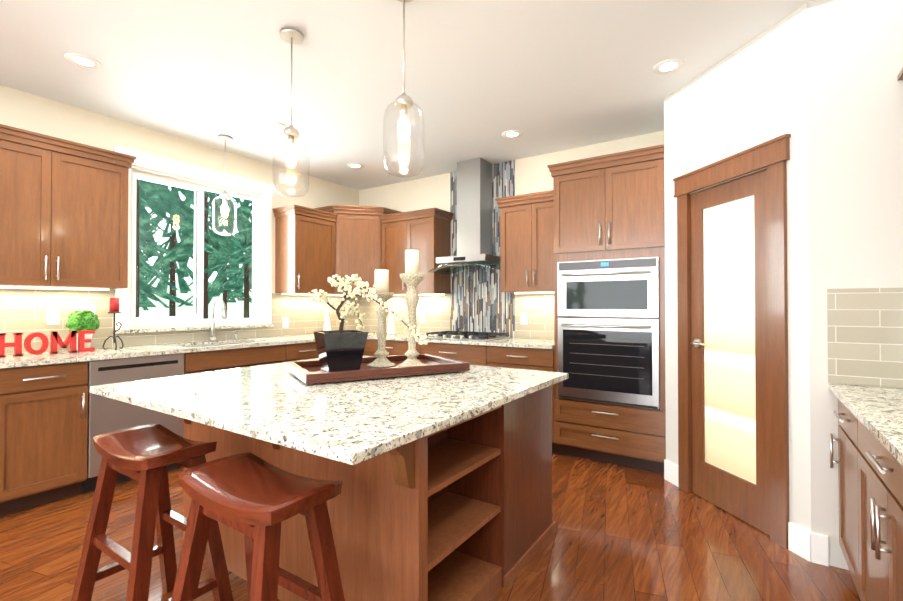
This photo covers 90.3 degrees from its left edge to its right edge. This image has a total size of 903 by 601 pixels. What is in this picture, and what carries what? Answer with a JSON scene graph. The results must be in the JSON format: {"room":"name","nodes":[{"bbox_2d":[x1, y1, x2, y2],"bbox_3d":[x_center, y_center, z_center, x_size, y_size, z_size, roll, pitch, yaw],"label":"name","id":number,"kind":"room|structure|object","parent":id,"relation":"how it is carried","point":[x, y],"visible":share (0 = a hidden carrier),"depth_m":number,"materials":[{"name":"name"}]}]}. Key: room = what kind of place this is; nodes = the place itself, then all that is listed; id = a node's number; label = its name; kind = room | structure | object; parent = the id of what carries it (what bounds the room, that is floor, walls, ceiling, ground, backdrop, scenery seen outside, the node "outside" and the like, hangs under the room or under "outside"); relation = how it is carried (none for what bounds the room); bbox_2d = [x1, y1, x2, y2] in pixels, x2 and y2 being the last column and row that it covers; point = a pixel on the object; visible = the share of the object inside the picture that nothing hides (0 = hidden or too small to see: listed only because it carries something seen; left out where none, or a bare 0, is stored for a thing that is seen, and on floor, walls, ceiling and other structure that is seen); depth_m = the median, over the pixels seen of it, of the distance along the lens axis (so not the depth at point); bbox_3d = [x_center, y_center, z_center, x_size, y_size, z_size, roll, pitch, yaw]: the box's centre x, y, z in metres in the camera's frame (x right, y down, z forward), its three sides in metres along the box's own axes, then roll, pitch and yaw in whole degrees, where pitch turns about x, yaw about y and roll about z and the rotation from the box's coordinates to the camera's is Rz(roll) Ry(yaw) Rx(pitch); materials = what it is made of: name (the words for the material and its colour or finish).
{"room":"kitchen","nodes":[
{"label":"kitchen","id":0,"kind":"room"},
{"bbox_2d":[0,85,358,353],"bbox_3d":[-3.573,-0.099,2.394,0.160,2.740,8.660,0,-1,34],"label":"wall","id":1,"kind":"structure","parent":0,"point":[19,109],"depth_m":3.86,"materials":[{"name":"beige paint"}]},
{"bbox_2d":[0,124,135,288],"bbox_3d":[-3.291,-0.602,2.354,0.358,0.995,2.735,0,-1,34],"label":"upper cabinet","id":2,"kind":"object","parent":1,"relation":"attached to","point":[63,213],"visible":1,"depth_m":3.06,"materials":[{"name":"brown wood"}]},
{"bbox_2d":[0,286,108,290],"bbox_3d":[-2.887,-0.086,3.140,0.040,0.014,0.820,0,-1,34],"label":"under-cabinet light","id":3,"kind":"object","parent":2,"relation":"attached to","point":[17,287],"visible":1,"depth_m":3.19,"materials":[{"name":"white plastic"}]},
{"bbox_2d":[0,288,358,353],"bbox_3d":[-2.914,0.136,3.234,0.008,0.455,6.192,0,-1,34],"label":"backsplash","id":4,"kind":"structure","parent":1,"relation":"attached to","point":[24,311],"depth_m":3.54,"materials":[{"name":"tile"}]},
{"bbox_2d":[47,308,59,324],"bbox_3d":[-2.890,0.116,3.259,0.006,0.118,0.075,0,-1,34],"label":"electrical outlet plate","id":5,"kind":"object","parent":4,"relation":"attached to","point":[53,316],"depth_m":3.26,"materials":[{"name":"white plastic"}]},
{"bbox_2d":[76,304,94,312],"bbox_3d":[-2.785,0.068,3.418,0.006,0.075,0.118,0,-1,34],"label":"electrical outlet plate","id":6,"kind":"object","parent":4,"relation":"attached to","point":[91,307],"depth_m":3.42,"materials":[{"name":"white plastic"}]},
{"bbox_2d":[283,317,288,327],"bbox_3d":[-1.807,0.239,4.892,0.006,0.118,0.075,0,-1,34],"label":"electrical outlet plate","id":7,"kind":"object","parent":4,"relation":"attached to","point":[285,319],"depth_m":4.89,"materials":[{"name":"white plastic"}]},
{"bbox_2d":[112,324,273,333],"bbox_3d":[-2.307,0.256,4.167,0.100,0.030,1.440,0,-1,34],"label":"window sill","id":8,"kind":"structure","parent":1,"relation":"attached to","point":[185,328],"depth_m":3.99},
{"bbox_2d":[114,145,273,329],"bbox_3d":[-2.340,-0.494,4.197,0.139,1.470,1.430,0,-1,34],"label":"window","id":9,"kind":"structure","parent":1,"relation":"in","point":[198,245],"depth_m":4.18,"materials":[{"name":"white wood"}]},
{"bbox_2d":[273,204,336,293],"bbox_3d":[-1.594,-0.526,4.914,0.358,0.900,0.578,0,-1,34],"label":"upper cabinet","id":10,"kind":"object","parent":1,"relation":"attached to","point":[304,250],"visible":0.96,"depth_m":4.77,"materials":[{"name":"brown wood"}]},
{"bbox_2d":[282,293,343,295],"bbox_3d":[-1.561,-0.065,5.143,0.040,0.014,0.855,0,-1,34],"label":"under-cabinet light","id":11,"kind":"object","parent":10,"relation":"attached to","point":[307,294],"visible":0.57,"depth_m":4.97,"materials":[{"name":"white plastic"}]},
{"bbox_2d":[314,205,400,294],"bbox_3d":[-1.100,-0.572,5.324,0.729,1.000,0.729,0,-1,34],"label":"upper cabinet","id":12,"kind":"object","parent":1,"relation":"attached to","point":[358,240],"visible":0.58,"depth_m":5.13,"materials":[{"name":"brown wood"}]},
{"bbox_2d":[0,0,813,189],"bbox_3d":[-0.035,-1.534,0.091,8.700,0.080,8.700,0,-1,34],"label":"ceiling","id":13,"kind":"structure","parent":0,"point":[542,76],"depth_m":2.83,"materials":[{"name":"white paint"}]},
{"bbox_2d":[64,53,101,68],"bbox_3d":[-2.248,-1.461,2.743,0.180,0.004,0.180,0,-1,34],"label":"recessed light","id":14,"kind":"object","parent":13,"relation":"in","point":[83,61],"visible":1,"depth_m":2.74,"materials":[{"name":"white"}]},
{"bbox_2d":[212,135,236,234],"bbox_3d":[-2.011,-1.016,3.985,0.192,0.867,0.192,0,-1,34],"label":"light","id":15,"kind":"object","parent":13,"relation":"hanging from","point":[225,195],"visible":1,"depth_m":3.97,"materials":[{"name":"clear glass"}]},
{"bbox_2d":[264,121,286,129],"bbox_3d":[-1.461,-1.450,3.733,0.180,0.004,0.180,0,-1,34],"label":"recessed light","id":16,"kind":"object","parent":13,"relation":"in","point":[272,125],"visible":0.92,"depth_m":3.72,"materials":[{"name":"white"}]},
{"bbox_2d":[272,27,309,196],"bbox_3d":[-0.880,-1.020,2.468,0.192,0.892,0.192,0,-1,34],"label":"pendant light","id":17,"kind":"object","parent":13,"relation":"hanging from","point":[291,36],"visible":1,"depth_m":2.45,"materials":[{"name":"clear glass"}]},
{"bbox_2d":[347,163,363,168],"bbox_3d":[-1.028,-1.438,4.802,0.180,0.004,0.180,0,-1,34],"label":"recessed light","id":18,"kind":"object","parent":13,"relation":"in","point":[355,165],"visible":1,"depth_m":4.79,"materials":[{"name":"white"}]},
{"bbox_2d":[383,0,423,177],"bbox_3d":[-0.225,-1.029,2.118,0.192,0.882,0.192,0,-1,34],"label":"pendant light","id":19,"kind":"object","parent":13,"relation":"hanging from","point":[404,102],"visible":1,"depth_m":2.10,"materials":[{"name":"clear glass"}]},
{"bbox_2d":[502,130,522,137],"bbox_3d":[0.530,-1.448,3.914,0.180,0.004,0.180,0,-1,34],"label":"recessed light","id":20,"kind":"object","parent":13,"relation":"in","point":[512,134],"visible":1,"depth_m":3.91,"materials":[{"name":"white"}]},
{"bbox_2d":[653,58,683,73],"bbox_3d":[1.354,-1.460,2.804,0.180,0.004,0.180,0,-1,34],"label":"recessed light","id":21,"kind":"object","parent":13,"relation":"in","point":[667,66],"visible":1,"depth_m":2.80,"materials":[{"name":"white"}]},
{"bbox_2d":[0,452,860,600],"bbox_3d":[-0.035,1.276,0.060,8.700,0.060,8.700,0,-1,34],"label":"floor","id":22,"kind":"structure","parent":0,"point":[623,533],"depth_m":2.26,"materials":[{"name":"brown wood"}]},
{"bbox_2d":[82,353,183,492],"bbox_3d":[-2.462,0.840,3.352,0.619,0.882,0.596,0,-1,34],"label":"dishwasher","id":23,"kind":"object","parent":22,"relation":"on","point":[105,414],"visible":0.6,"depth_m":3.09,"materials":[{"name":"silver metal"}]},
{"bbox_2d":[71,424,233,600],"bbox_3d":[-1.139,0.897,1.713,0.512,0.744,0.387,0,-1,34],"label":"stool","id":24,"kind":"object","parent":22,"relation":"on","point":[144,456],"visible":1,"depth_m":1.69,"materials":[{"name":"brown wood"}]},
{"bbox_2d":[0,342,318,515],"bbox_3d":[-2.642,0.837,3.050,0.652,0.882,6.198,0,-1,34],"label":"base cabinet","id":25,"kind":"object","parent":22,"relation":"on","point":[43,430],"visible":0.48,"depth_m":2.79,"materials":[{"name":"brown wood"}]},
{"bbox_2d":[0,331,371,367],"bbox_3d":[-2.644,0.379,3.056,0.648,0.030,6.198,0,-1,34],"label":"countertop","id":26,"kind":"structure","parent":25,"relation":"on","point":[29,359],"depth_m":3.35,"materials":[{"name":"stone"}]},
{"bbox_2d":[0,330,94,356],"bbox_3d":[-2.724,0.286,3.036,0.028,0.150,0.506,0,-1,34],"label":"sign","id":27,"kind":"object","parent":26,"relation":"on","point":[56,339],"visible":1,"depth_m":3.02,"materials":[{"name":"red paint"}]},
{"bbox_2d":[65,309,99,349],"bbox_3d":[-2.717,0.214,3.313,0.198,0.300,0.205,0,-1,34],"label":"topiary plant","id":28,"kind":"object","parent":26,"relation":"on","point":[85,319],"visible":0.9,"depth_m":3.26,"materials":[{"name":"green plant"}]},
{"bbox_2d":[102,298,123,349],"bbox_3d":[-2.478,0.172,3.317,0.122,0.385,0.128,0,-1,34],"label":"candle stand","id":29,"kind":"object","parent":26,"relation":"on","point":[114,305],"visible":0.98,"depth_m":3.31,"materials":[{"name":"black"}]},
{"bbox_2d":[210,298,238,340],"bbox_3d":[-2.077,0.176,4.199,0.242,0.396,0.257,0,-1,34],"label":"kitchen faucet","id":30,"kind":"object","parent":26,"relation":"on","point":[213,327],"visible":1,"depth_m":4.15,"materials":[{"name":"silver metal"}]},
{"bbox_2d":[186,342,273,372],"bbox_3d":[-2.033,0.502,3.971,0.420,0.193,0.760,0,-1,34],"label":"sink bowl","id":31,"kind":"object","parent":26,"relation":"attached to","point":[226,367],"visible":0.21,"depth_m":3.91,"materials":[{"name":"silver metal"}]},
{"bbox_2d":[323,308,330,330],"bbox_3d":[-1.435,0.235,5.185,0.090,0.300,0.203,0,-1,-11],"label":"bottle","id":32,"kind":"object","parent":26,"relation":"on","point":[327,327],"depth_m":5.11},
{"bbox_2d":[367,331,553,348],"bbox_3d":[0.075,0.395,4.566,2.220,0.030,0.678,0,-1,34],"label":"countertop","id":33,"kind":"structure","parent":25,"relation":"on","point":[508,342],"depth_m":4.19,"materials":[{"name":"stone"}]},
{"bbox_2d":[387,309,395,333],"bbox_3d":[-0.700,0.235,5.208,0.091,0.300,0.196,0,-1,-14],"label":"bottle","id":34,"kind":"object","parent":33,"relation":"on","point":[390,327],"depth_m":5.13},
{"bbox_2d":[426,331,510,340],"bbox_3d":[0.137,0.353,4.532,0.760,0.050,0.530,0,-1,34],"label":"gas cooktop","id":35,"kind":"object","parent":33,"relation":"in","point":[470,336],"visible":1,"depth_m":4.42,"materials":[{"name":"silver metal"}]},
{"bbox_2d":[171,452,344,600],"bbox_3d":[-0.574,0.893,1.333,0.512,0.744,0.387,0,-1,34],"label":"stool","id":36,"kind":"object","parent":22,"relation":"on","point":[255,500],"visible":1,"depth_m":1.30,"materials":[{"name":"brown wood"}]},
{"bbox_2d":[178,385,554,600],"bbox_3d":[-0.449,0.850,2.363,1.572,0.843,1.334,0,-1,34],"label":"kitchen island","id":37,"kind":"object","parent":22,"relation":"on","point":[461,511],"visible":0.44,"depth_m":1.89,"materials":[{"name":"brown wood"}]},
{"bbox_2d":[90,356,567,464],"bbox_3d":[-0.508,0.410,2.257,1.695,0.030,1.605,0,-1,34],"label":"island countertop","id":38,"kind":"structure","parent":37,"relation":"on","point":[352,422],"depth_m":1.73,"materials":[{"name":"stone"}]},
{"bbox_2d":[286,354,469,383],"bbox_3d":[-0.414,0.370,2.504,0.880,0.052,0.540,0,-1,-29],"label":"wood tray","id":39,"kind":"object","parent":38,"relation":"on","point":[309,372],"visible":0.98,"depth_m":2.35,"materials":[{"name":"brown wood"}]},
{"bbox_2d":[307,274,426,371],"bbox_3d":[-0.471,0.111,2.420,0.554,0.524,0.464,0,-1,34],"label":"planter","id":40,"kind":"object","parent":39,"relation":"on","point":[340,349],"visible":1,"depth_m":2.39,"materials":[{"name":"black ceramic"}]},
{"bbox_2d":[367,269,395,367],"bbox_3d":[-0.400,0.095,2.573,0.164,0.558,0.164,0,-1,34],"label":"candle holder","id":41,"kind":"object","parent":39,"relation":"on","point":[384,294],"visible":0.94,"depth_m":2.54,"materials":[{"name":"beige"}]},
{"bbox_2d":[398,250,425,366],"bbox_3d":[-0.224,0.040,2.558,0.164,0.668,0.164,0,-1,34],"label":"candle holder","id":42,"kind":"object","parent":39,"relation":"on","point":[412,277],"visible":0.88,"depth_m":2.53,"materials":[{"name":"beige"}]},
{"bbox_2d":[363,339,557,452],"bbox_3d":[0.084,0.853,4.570,2.216,0.882,0.652,0,-1,34],"label":"base cabinet","id":43,"kind":"object","parent":22,"relation":"on","point":[538,359],"visible":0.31,"depth_m":4.07,"materials":[{"name":"brown wood"}]},
{"bbox_2d":[547,144,665,472],"bbox_3d":[1.343,0.083,3.738,0.877,2.404,0.663,0,-1,34],"label":"tall cabinet","id":44,"kind":"object","parent":22,"relation":"on","point":[608,206],"visible":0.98,"depth_m":3.46,"materials":[{"name":"brown wood"}]},
{"bbox_2d":[558,257,659,408],"bbox_3d":[1.180,0.238,3.458,0.762,1.110,0.087,0,-1,34],"label":"wall oven","id":45,"kind":"object","parent":44,"relation":"in","point":[616,361],"visible":1,"depth_m":3.44,"materials":[{"name":"silver metal"}]},
{"bbox_2d":[834,399,849,570],"bbox_3d":[1.951,0.844,1.745,0.618,0.840,0.521,0,-1,34],"label":"base cabinet","id":46,"kind":"object","parent":22,"relation":"on","point":[843,415],"depth_m":2.03,"materials":[{"name":"brown wood"}]},
{"bbox_2d":[850,411,902,600],"bbox_3d":[1.588,0.838,1.197,0.618,0.840,1.006,0,-1,34],"label":"base cabinet","id":47,"kind":"object","parent":22,"relation":"on","point":[870,477],"depth_m":1.50,"materials":[{"name":"brown wood"}]},
{"bbox_2d":[829,383,902,465],"bbox_3d":[1.457,0.400,1.030,0.648,0.030,2.268,0,-1,34],"label":"countertop","id":48,"kind":"structure","parent":47,"relation":"on","point":[877,412],"depth_m":1.63,"materials":[{"name":"stone"}]},
{"bbox_2d":[359,131,663,338],"bbox_3d":[1.092,-0.077,4.403,5.400,2.740,0.160,0,-1,34],"label":"wall","id":49,"kind":"structure","parent":0,"point":[532,174],"depth_m":4.59,"materials":[{"name":"beige paint"}]},
{"bbox_2d":[380,208,452,294],"bbox_3d":[-0.401,-0.524,5.083,0.781,0.900,0.358,0,-1,34],"label":"upper cabinet","id":50,"kind":"object","parent":49,"relation":"attached to","point":[426,233],"visible":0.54,"depth_m":4.93,"materials":[{"name":"brown wood"}]},
{"bbox_2d":[394,294,444,295],"bbox_3d":[-0.524,-0.063,5.281,1.055,0.014,0.040,0,-1,34],"label":"under-cabinet light","id":51,"kind":"object","parent":50,"relation":"attached to","point":[421,294],"visible":0.36,"depth_m":5.13,"materials":[{"name":"white plastic"}]},
{"bbox_2d":[359,160,553,338],"bbox_3d":[-0.009,-0.527,5.035,2.872,1.821,0.010,0,-1,34],"label":"backsplash","id":52,"kind":"structure","parent":49,"relation":"attached to","point":[476,300],"depth_m":4.80,"materials":[{"name":"tile"}]},
{"bbox_2d":[420,313,424,322],"bbox_3d":[-0.343,0.203,5.240,0.075,0.118,0.005,0,-1,34],"label":"electrical outlet plate","id":53,"kind":"object","parent":52,"relation":"attached to","point":[422,315],"depth_m":5.23,"materials":[{"name":"white plastic"}]},
{"bbox_2d":[428,158,499,273],"bbox_3d":[0.180,-0.869,4.611,0.770,1.148,0.487,0,-1,34],"label":"hood chimney","id":54,"kind":"object","parent":52,"relation":"attached to","point":[474,212],"visible":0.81,"depth_m":4.60,"materials":[{"name":"silver metal"}]},
{"bbox_2d":[521,313,527,324],"bbox_3d":[0.733,0.185,4.528,0.075,0.118,0.005,0,-1,34],"label":"electrical outlet plate","id":55,"kind":"object","parent":52,"relation":"attached to","point":[524,316],"depth_m":4.52,"materials":[{"name":"white plastic"}]},
{"bbox_2d":[495,190,553,292],"bbox_3d":[0.804,-0.533,4.285,0.683,0.900,0.358,0,-1,34],"label":"upper cabinet","id":56,"kind":"object","parent":49,"relation":"attached to","point":[526,242],"visible":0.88,"depth_m":4.18,"materials":[{"name":"brown wood"}]},
{"bbox_2d":[514,292,553,293],"bbox_3d":[0.876,-0.073,4.353,0.565,0.014,0.040,0,-1,34],"label":"under-cabinet light","id":57,"kind":"object","parent":56,"relation":"attached to","point":[535,293],"visible":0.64,"depth_m":4.37,"materials":[{"name":"white plastic"}]},
{"bbox_2d":[664,0,902,569],"bbox_3d":[2.126,-0.094,2.789,1.474,2.740,1.388,0,-1,34],"label":"wall","id":58,"kind":"structure","parent":0,"point":[819,82],"depth_m":2.19,"materials":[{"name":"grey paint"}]},
{"bbox_2d":[690,170,769,534],"bbox_3d":[1.670,0.280,2.697,0.448,1.974,0.454,0,-1,34],"label":"pantry door","id":59,"kind":"structure","parent":58,"relation":"in","point":[729,347],"depth_m":2.67,"materials":[{"name":"brown wood"}]},
{"bbox_2d":[673,134,790,548],"bbox_3d":[1.689,0.214,2.705,0.142,2.122,0.840,0,-1,-12],"label":"door frame","id":60,"kind":"structure","parent":58,"relation":"attached to","point":[772,157],"depth_m":2.38,"materials":[{"name":"brown wood"}]},
{"bbox_2d":[664,459,828,565],"bbox_3d":[1.665,1.205,2.686,0.824,0.140,0.759,0,-1,34],"label":"baseboard","id":61,"kind":"structure","parent":58,"relation":"attached to","point":[809,546],"depth_m":2.21,"materials":[{"name":"white"}]},
{"bbox_3d":[0.887,-0.131,-0.560,0.160,2.740,8.660,0,-1,34],"label":"wall","id":62,"kind":"structure","parent":0,"visible":0},
{"bbox_2d":[827,288,902,387],"bbox_3d":[1.457,0.157,1.035,0.655,0.451,2.272,0,-1,34],"label":"backsplash","id":63,"kind":"structure","parent":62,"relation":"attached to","point":[865,335],"depth_m":2.08,"materials":[{"name":"tile"}]},
{"bbox_2d":[897,68,902,80],"bbox_3d":[1.928,-0.543,1.536,0.395,0.950,0.896,0,-1,34],"label":"upper cabinet","id":64,"kind":"object","parent":62,"relation":"attached to","point":[900,76],"visible":1,"depth_m":1.99,"materials":[{"name":"brown wood"}]},
{"label":"outside","id":65,"kind":"structure","parent":0,"visible":0},
{"bbox_2d":[136,179,252,318],"bbox_3d":[-9.532,-5.256,11.400,10.820,15.249,24.000,0,-1,34],"label":"trees","id":66,"kind":"object","parent":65,"point":[187,246],"depth_m":12.37,"materials":[{"name":"green plant"}]},
{"bbox_2d":[141,186,252,280],"bbox_3d":[-16.210,-5.583,15.827,0.001,18.000,28.000,0,-1,34],"label":"sky","id":67,"kind":"structure","parent":65,"point":[159,234],"depth_m":20.65,"materials":[{"name":"white"}]}
]}

